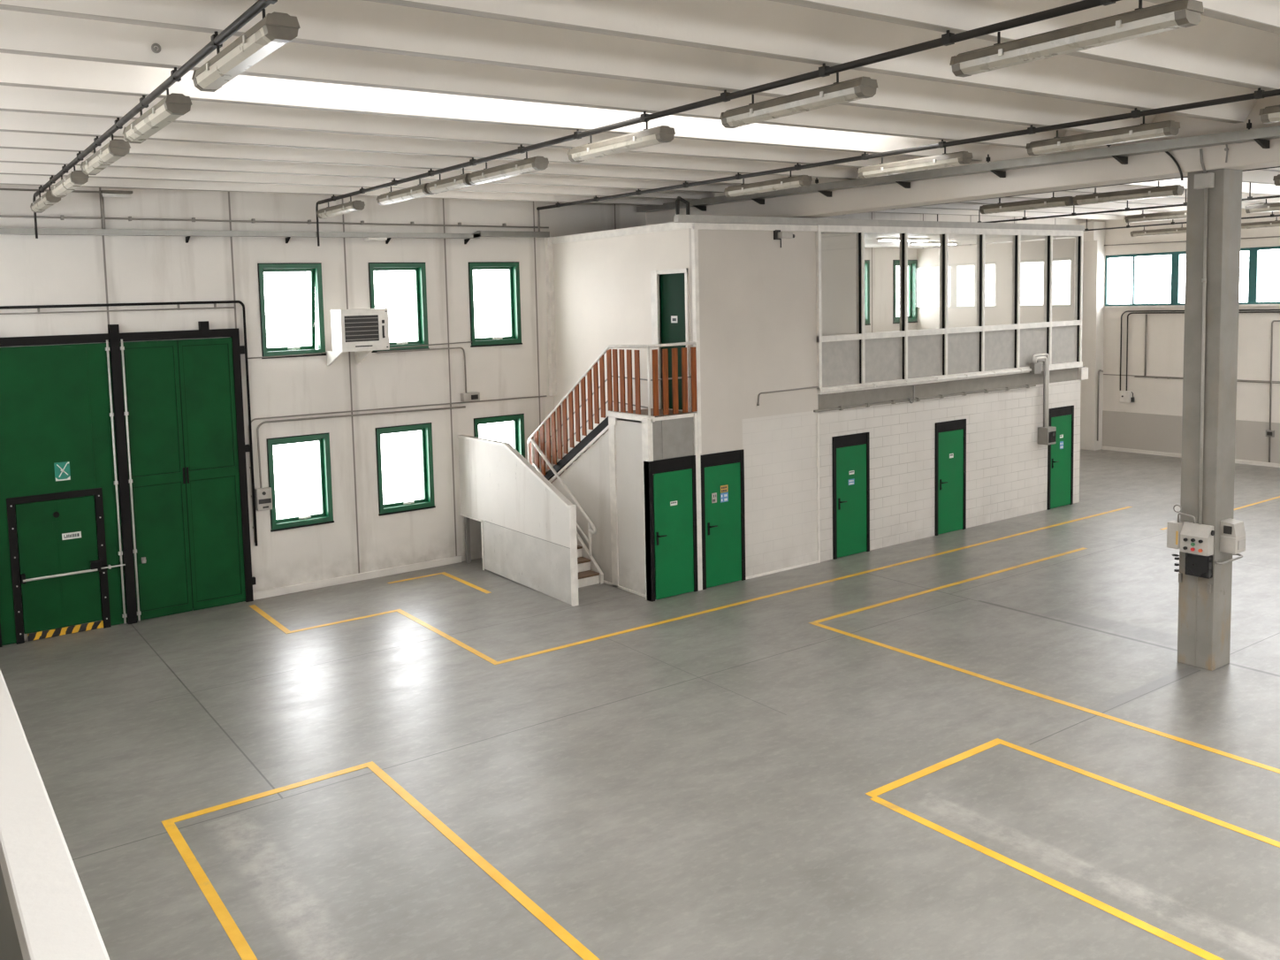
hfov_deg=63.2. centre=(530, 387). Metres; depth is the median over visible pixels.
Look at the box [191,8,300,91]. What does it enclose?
lamp
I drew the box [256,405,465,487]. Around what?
conduit
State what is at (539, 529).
staircase
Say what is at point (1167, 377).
pipe
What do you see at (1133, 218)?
diffuser
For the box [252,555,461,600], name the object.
baseboard
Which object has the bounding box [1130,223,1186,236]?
lamp
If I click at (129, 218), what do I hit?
conduit
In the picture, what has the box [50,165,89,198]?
lamp
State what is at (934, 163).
diffuser
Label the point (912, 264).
window
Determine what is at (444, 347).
conduit
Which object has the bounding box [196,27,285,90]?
diffuser
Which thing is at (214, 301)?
pipe
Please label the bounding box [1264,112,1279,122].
diffuser
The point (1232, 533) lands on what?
box
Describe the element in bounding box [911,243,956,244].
diffuser
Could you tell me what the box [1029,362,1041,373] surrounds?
junction box
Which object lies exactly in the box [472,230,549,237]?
tray
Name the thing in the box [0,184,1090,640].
wall
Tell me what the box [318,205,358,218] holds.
diffuser
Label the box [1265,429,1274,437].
wall socket
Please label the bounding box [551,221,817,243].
trim
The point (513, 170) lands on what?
diffuser
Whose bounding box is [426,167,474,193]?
lamp
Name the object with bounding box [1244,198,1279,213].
lamp
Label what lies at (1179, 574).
plate
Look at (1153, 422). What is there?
wall
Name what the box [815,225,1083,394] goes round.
window
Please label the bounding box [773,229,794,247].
camera
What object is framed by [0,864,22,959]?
wall
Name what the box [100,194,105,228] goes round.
conduit
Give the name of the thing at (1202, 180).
junction box
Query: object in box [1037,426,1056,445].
switch box
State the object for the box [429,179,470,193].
diffuser
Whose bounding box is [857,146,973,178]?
lamp
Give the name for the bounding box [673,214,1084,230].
trim
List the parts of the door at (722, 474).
handle, transom panel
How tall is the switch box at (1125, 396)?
0.330 m
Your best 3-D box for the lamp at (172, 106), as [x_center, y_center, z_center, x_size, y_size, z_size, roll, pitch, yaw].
[-3.196,-2.323,8.773,0.216,0.250,1.620,-5,6,-32]
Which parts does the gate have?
lock plate, door knob, wicket door, wicket frame, sign plate, label plate, latch rod, lock rod, lock rod, rod handle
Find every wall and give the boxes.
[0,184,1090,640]
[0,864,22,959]
[552,228,691,471]
[688,222,1081,577]
[916,237,1075,329]
[1090,202,1279,464]
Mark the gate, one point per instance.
(148, 437)
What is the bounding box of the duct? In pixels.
[813,384,1036,412]
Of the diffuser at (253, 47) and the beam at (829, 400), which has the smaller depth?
the diffuser at (253, 47)
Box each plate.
[1178,572,1181,582]
[1207,583,1211,594]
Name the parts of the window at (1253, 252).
sill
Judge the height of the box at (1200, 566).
0.285 m
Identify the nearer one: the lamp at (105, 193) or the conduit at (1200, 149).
the conduit at (1200, 149)
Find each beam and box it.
[645,95,1279,225]
[817,365,1084,409]
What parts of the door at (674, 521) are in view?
handle, transom panel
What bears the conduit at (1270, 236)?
attached to the wall at (1153, 422)
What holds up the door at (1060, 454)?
in the wall at (1007, 467)
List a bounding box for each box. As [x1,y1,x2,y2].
[254,487,272,510]
[460,391,479,401]
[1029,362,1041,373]
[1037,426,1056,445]
[1120,390,1134,403]
[1166,504,1195,548]
[1184,552,1212,579]
[1193,172,1214,189]
[1219,518,1245,554]
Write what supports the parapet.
on the wall at (10, 947)
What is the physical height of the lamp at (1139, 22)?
0.250 m
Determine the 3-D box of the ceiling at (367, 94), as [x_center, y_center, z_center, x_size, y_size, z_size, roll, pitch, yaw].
[11.157,-3.390,9.335,33.840,0.710,31.000,-5,6,-32]
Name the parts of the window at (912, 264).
sash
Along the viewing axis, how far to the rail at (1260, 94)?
12.85 m
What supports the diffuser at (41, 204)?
attached to the lamp at (46, 201)
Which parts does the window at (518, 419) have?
sash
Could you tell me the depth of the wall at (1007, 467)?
18.82 m
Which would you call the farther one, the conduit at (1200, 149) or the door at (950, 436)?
the door at (950, 436)
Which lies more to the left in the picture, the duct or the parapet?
the parapet
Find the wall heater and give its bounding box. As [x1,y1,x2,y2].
[326,308,389,365]
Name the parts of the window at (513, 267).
sash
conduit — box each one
[0,188,100,192]
[0,214,548,228]
[0,303,235,314]
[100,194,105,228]
[247,341,472,358]
[248,395,546,539]
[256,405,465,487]
[376,347,466,393]
[537,210,540,231]
[756,386,818,405]
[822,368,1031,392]
[1097,369,1103,441]
[1104,236,1279,245]
[1120,309,1279,390]
[1126,311,1279,390]
[1143,314,1147,375]
[1198,188,1208,524]
[1199,148,1206,173]
[1268,320,1279,462]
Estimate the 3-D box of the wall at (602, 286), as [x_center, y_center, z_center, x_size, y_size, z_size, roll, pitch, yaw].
[1.665,0.236,19.402,0.120,6.250,4.228,-5,6,-32]
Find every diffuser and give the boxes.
[31,197,56,212]
[52,177,81,197]
[82,148,121,174]
[124,105,182,142]
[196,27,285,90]
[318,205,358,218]
[379,188,429,204]
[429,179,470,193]
[469,163,539,183]
[571,134,664,161]
[724,85,863,127]
[728,180,800,196]
[862,157,960,177]
[878,239,928,242]
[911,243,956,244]
[983,200,1066,213]
[1032,127,1165,154]
[1074,190,1174,205]
[1128,214,1186,222]
[1132,229,1186,236]
[1241,223,1279,228]
[1248,206,1279,213]
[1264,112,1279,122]
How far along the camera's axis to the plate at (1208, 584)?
13.23 m
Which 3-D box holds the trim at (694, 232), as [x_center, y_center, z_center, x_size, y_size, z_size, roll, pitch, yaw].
[2.797,-0.782,17.395,0.080,3.820,0.080,-5,6,-32]
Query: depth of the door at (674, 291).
17.92 m
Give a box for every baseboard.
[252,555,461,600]
[1101,446,1279,467]
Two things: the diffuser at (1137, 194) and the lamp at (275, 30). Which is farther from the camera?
the diffuser at (1137, 194)
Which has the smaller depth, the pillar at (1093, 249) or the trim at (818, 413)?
the trim at (818, 413)
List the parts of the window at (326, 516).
sash, handle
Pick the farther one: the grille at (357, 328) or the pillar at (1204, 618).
the grille at (357, 328)
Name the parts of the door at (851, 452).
handle, transom panel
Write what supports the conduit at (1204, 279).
attached to the pillar at (1204, 618)
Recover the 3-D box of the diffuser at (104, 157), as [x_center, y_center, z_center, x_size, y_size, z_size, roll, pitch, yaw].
[-4.466,-2.367,10.811,0.187,0.075,1.550,-5,6,-32]
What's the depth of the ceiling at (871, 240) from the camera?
23.13 m
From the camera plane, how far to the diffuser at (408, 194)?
15.11 m
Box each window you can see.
[257,262,326,358]
[266,432,334,532]
[368,262,428,352]
[375,422,435,516]
[468,261,522,347]
[473,413,525,457]
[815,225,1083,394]
[864,259,870,325]
[892,259,917,323]
[1103,245,1279,307]
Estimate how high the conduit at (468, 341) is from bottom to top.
0.102 m
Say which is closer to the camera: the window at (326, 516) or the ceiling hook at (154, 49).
the ceiling hook at (154, 49)
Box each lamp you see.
[30,185,60,213]
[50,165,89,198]
[80,134,130,175]
[100,190,132,197]
[122,88,191,143]
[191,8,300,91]
[316,196,365,218]
[376,178,434,205]
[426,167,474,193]
[467,151,548,184]
[566,121,675,162]
[719,72,877,128]
[723,170,812,197]
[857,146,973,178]
[876,237,929,242]
[910,241,957,244]
[949,0,1203,76]
[979,191,1074,213]
[1025,115,1180,155]
[1072,181,1184,205]
[1124,209,1187,222]
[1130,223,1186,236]
[1241,216,1279,228]
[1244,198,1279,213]
[1258,104,1279,123]
[1272,174,1279,186]
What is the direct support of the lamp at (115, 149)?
hanging from the rail at (217, 39)
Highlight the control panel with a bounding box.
[1179,521,1214,556]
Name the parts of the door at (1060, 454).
transom panel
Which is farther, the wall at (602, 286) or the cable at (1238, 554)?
the wall at (602, 286)
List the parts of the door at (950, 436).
handle, transom panel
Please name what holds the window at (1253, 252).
in the wall at (1153, 422)
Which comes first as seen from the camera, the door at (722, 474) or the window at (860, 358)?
the door at (722, 474)
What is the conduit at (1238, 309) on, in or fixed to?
attached to the wall at (1153, 422)
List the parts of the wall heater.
control panel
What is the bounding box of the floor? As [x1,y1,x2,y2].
[0,449,1279,959]
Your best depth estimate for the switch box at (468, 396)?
19.96 m
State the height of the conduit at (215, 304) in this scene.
0.090 m
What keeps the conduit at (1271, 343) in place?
attached to the wall at (1153, 422)
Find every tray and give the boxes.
[0,228,549,243]
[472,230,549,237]
[636,119,1279,212]
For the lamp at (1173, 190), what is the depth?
16.13 m
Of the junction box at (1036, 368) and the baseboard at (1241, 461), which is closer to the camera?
the junction box at (1036, 368)
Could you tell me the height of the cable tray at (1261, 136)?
0.556 m
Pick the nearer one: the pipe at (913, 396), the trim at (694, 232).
the trim at (694, 232)
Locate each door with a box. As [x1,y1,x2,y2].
[643,455,698,601]
[650,268,690,411]
[700,449,746,589]
[831,432,869,559]
[934,419,966,535]
[1047,404,1074,510]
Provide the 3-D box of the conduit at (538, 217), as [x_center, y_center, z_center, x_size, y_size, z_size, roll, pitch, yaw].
[0.165,-3.363,20.605,0.037,0.485,0.037,-3,5,-10]
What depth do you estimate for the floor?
11.23 m
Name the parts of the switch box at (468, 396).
switch panel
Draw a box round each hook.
[151,43,160,53]
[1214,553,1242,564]
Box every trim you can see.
[544,237,556,396]
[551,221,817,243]
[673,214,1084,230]
[691,227,701,454]
[745,411,820,579]
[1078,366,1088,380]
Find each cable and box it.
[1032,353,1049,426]
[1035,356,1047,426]
[1036,359,1044,427]
[1165,151,1183,180]
[1224,144,1228,162]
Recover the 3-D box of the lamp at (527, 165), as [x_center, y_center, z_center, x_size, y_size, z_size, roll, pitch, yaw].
[-0.305,-2.746,12.857,0.216,0.250,1.620,-5,6,-32]
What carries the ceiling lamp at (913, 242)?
attached to the ceiling at (871, 240)
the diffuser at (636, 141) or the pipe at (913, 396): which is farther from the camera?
the pipe at (913, 396)
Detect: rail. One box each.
[32,0,277,238]
[315,0,1120,246]
[536,87,1279,210]
[870,166,1279,212]
[937,182,1279,222]
[1084,211,1279,231]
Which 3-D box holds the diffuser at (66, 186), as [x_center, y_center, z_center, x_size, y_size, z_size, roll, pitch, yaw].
[-5.764,-2.498,12.884,0.187,0.075,1.550,-5,6,-32]
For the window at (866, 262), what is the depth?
26.15 m
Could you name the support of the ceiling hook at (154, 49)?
attached to the ceiling at (367, 94)
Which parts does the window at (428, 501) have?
sash, handle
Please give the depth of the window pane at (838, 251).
19.80 m
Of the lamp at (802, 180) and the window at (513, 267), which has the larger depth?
the window at (513, 267)
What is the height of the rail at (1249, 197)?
0.349 m
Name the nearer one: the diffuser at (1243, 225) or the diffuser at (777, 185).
the diffuser at (777, 185)
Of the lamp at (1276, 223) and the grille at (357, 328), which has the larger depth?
the lamp at (1276, 223)
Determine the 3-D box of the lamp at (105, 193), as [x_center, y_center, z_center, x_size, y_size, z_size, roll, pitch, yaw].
[-6.426,-3.011,16.032,0.460,0.097,0.100,-5,6,-32]
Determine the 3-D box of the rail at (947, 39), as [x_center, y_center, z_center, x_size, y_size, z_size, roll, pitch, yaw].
[1.727,-2.376,9.795,0.067,0.825,19.824,-5,6,-33]
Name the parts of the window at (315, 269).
sash, handle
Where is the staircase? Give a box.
[457,341,702,606]
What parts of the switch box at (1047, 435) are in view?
switch panel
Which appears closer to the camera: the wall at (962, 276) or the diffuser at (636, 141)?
the diffuser at (636, 141)
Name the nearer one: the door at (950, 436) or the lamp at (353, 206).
the lamp at (353, 206)
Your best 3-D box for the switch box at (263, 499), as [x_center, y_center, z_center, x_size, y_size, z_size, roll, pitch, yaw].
[-4.629,1.931,17.903,0.260,0.380,0.150,-5,6,-32]
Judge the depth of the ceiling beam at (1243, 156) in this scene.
14.92 m
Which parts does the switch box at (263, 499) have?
switch panel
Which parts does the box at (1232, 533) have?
socket lid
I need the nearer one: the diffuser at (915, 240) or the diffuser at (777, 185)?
the diffuser at (777, 185)
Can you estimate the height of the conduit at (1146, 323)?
1.800 m
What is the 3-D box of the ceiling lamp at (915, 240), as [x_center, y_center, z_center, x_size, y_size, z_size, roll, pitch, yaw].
[7.920,-3.141,21.904,1.500,0.070,0.180,-5,6,-32]
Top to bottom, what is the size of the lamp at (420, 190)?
0.250 m
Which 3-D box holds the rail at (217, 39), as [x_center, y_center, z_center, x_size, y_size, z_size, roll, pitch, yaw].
[-2.244,-2.098,7.269,0.068,0.725,19.823,-5,6,-32]
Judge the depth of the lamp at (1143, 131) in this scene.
11.48 m
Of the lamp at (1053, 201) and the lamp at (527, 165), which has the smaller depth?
the lamp at (527, 165)
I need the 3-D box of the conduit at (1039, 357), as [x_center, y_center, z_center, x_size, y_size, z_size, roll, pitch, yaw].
[11.214,0.100,22.680,0.457,1.576,0.054,-5,6,-32]
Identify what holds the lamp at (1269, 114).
hanging from the rail at (1260, 94)
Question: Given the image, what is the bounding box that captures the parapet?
[0,669,109,959]
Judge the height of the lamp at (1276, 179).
0.250 m
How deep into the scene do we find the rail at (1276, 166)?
16.30 m
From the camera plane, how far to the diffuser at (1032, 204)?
17.58 m
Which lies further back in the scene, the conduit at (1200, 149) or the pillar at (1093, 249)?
the pillar at (1093, 249)
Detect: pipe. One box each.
[0,300,257,546]
[675,196,689,214]
[908,385,914,403]
[1135,376,1279,383]
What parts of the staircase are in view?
opening post, opening trim, parapet panel, parapet trim, handrail, panel, panel trim, rail, cross rail, trim, panel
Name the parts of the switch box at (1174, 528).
casing, rust stain plate, lever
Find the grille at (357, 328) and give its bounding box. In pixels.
[343,314,379,342]
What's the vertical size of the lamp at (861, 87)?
0.250 m
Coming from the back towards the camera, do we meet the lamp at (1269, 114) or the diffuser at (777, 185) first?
the diffuser at (777, 185)
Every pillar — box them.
[1079,221,1104,450]
[1177,168,1242,670]
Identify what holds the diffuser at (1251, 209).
attached to the lamp at (1266, 207)
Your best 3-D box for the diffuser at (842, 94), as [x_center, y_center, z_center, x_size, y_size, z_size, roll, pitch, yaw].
[2.279,-2.418,8.944,0.187,0.075,1.550,-5,6,-32]
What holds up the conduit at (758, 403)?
attached to the wall at (1007, 467)
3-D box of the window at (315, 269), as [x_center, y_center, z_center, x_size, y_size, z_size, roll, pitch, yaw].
[-4.267,-1.366,18.214,1.167,1.643,0.401,-5,6,-32]
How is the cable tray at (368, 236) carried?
attached to the wall at (46, 270)
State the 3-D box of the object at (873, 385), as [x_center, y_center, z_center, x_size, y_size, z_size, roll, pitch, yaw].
[8.127,-0.168,20.704,6.550,0.070,0.060,-5,6,-32]
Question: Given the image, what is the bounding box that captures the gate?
[0,320,256,647]
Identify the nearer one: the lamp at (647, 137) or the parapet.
the parapet
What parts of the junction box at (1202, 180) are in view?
lid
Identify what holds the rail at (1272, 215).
hanging from the ceiling at (367, 94)
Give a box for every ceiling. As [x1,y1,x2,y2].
[0,0,1279,220]
[821,232,1074,247]
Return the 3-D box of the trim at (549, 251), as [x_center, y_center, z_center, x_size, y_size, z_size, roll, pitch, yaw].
[0.415,-1.433,20.939,0.110,3.200,0.120,-5,6,-32]
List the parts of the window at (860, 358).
spandrel panel, spandrel panel, spandrel panel, spandrel panel, spandrel panel, spandrel panel, spandrel panel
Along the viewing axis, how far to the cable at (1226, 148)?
12.67 m
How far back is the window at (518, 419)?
20.74 m
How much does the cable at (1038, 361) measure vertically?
1.503 m
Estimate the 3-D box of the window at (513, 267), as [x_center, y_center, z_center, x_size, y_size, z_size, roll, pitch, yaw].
[-0.751,-1.651,20.372,1.171,1.643,0.275,-5,6,-32]
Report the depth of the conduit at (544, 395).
18.88 m
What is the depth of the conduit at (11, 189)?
15.40 m
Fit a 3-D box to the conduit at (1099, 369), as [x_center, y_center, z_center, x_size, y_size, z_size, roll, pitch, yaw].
[17.324,0.525,31.386,0.323,2.163,0.055,-6,6,-40]
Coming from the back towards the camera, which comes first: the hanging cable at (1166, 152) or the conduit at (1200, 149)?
the hanging cable at (1166, 152)
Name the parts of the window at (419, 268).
sash, handle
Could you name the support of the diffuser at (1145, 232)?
attached to the lamp at (1181, 230)
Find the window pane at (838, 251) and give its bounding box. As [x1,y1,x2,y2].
[821,234,856,335]
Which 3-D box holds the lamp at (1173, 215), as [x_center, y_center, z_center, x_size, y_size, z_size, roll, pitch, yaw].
[13.254,-3.622,21.485,0.216,0.250,1.620,-5,6,-32]
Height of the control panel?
0.375 m
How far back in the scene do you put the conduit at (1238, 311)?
30.12 m
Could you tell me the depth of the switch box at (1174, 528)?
13.41 m
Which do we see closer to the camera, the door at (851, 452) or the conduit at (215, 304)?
the conduit at (215, 304)
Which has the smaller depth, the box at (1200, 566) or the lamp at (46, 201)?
the box at (1200, 566)
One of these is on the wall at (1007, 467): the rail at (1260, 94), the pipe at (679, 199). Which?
the pipe at (679, 199)
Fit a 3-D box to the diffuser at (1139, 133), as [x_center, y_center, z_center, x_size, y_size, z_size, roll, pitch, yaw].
[6.398,-2.763,11.619,0.187,0.075,1.550,-5,6,-32]
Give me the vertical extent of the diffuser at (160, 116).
0.075 m
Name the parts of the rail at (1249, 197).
rail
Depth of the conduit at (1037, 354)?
22.78 m
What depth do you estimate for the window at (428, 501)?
19.57 m
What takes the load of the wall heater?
attached to the wall at (46, 270)
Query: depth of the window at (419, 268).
19.40 m

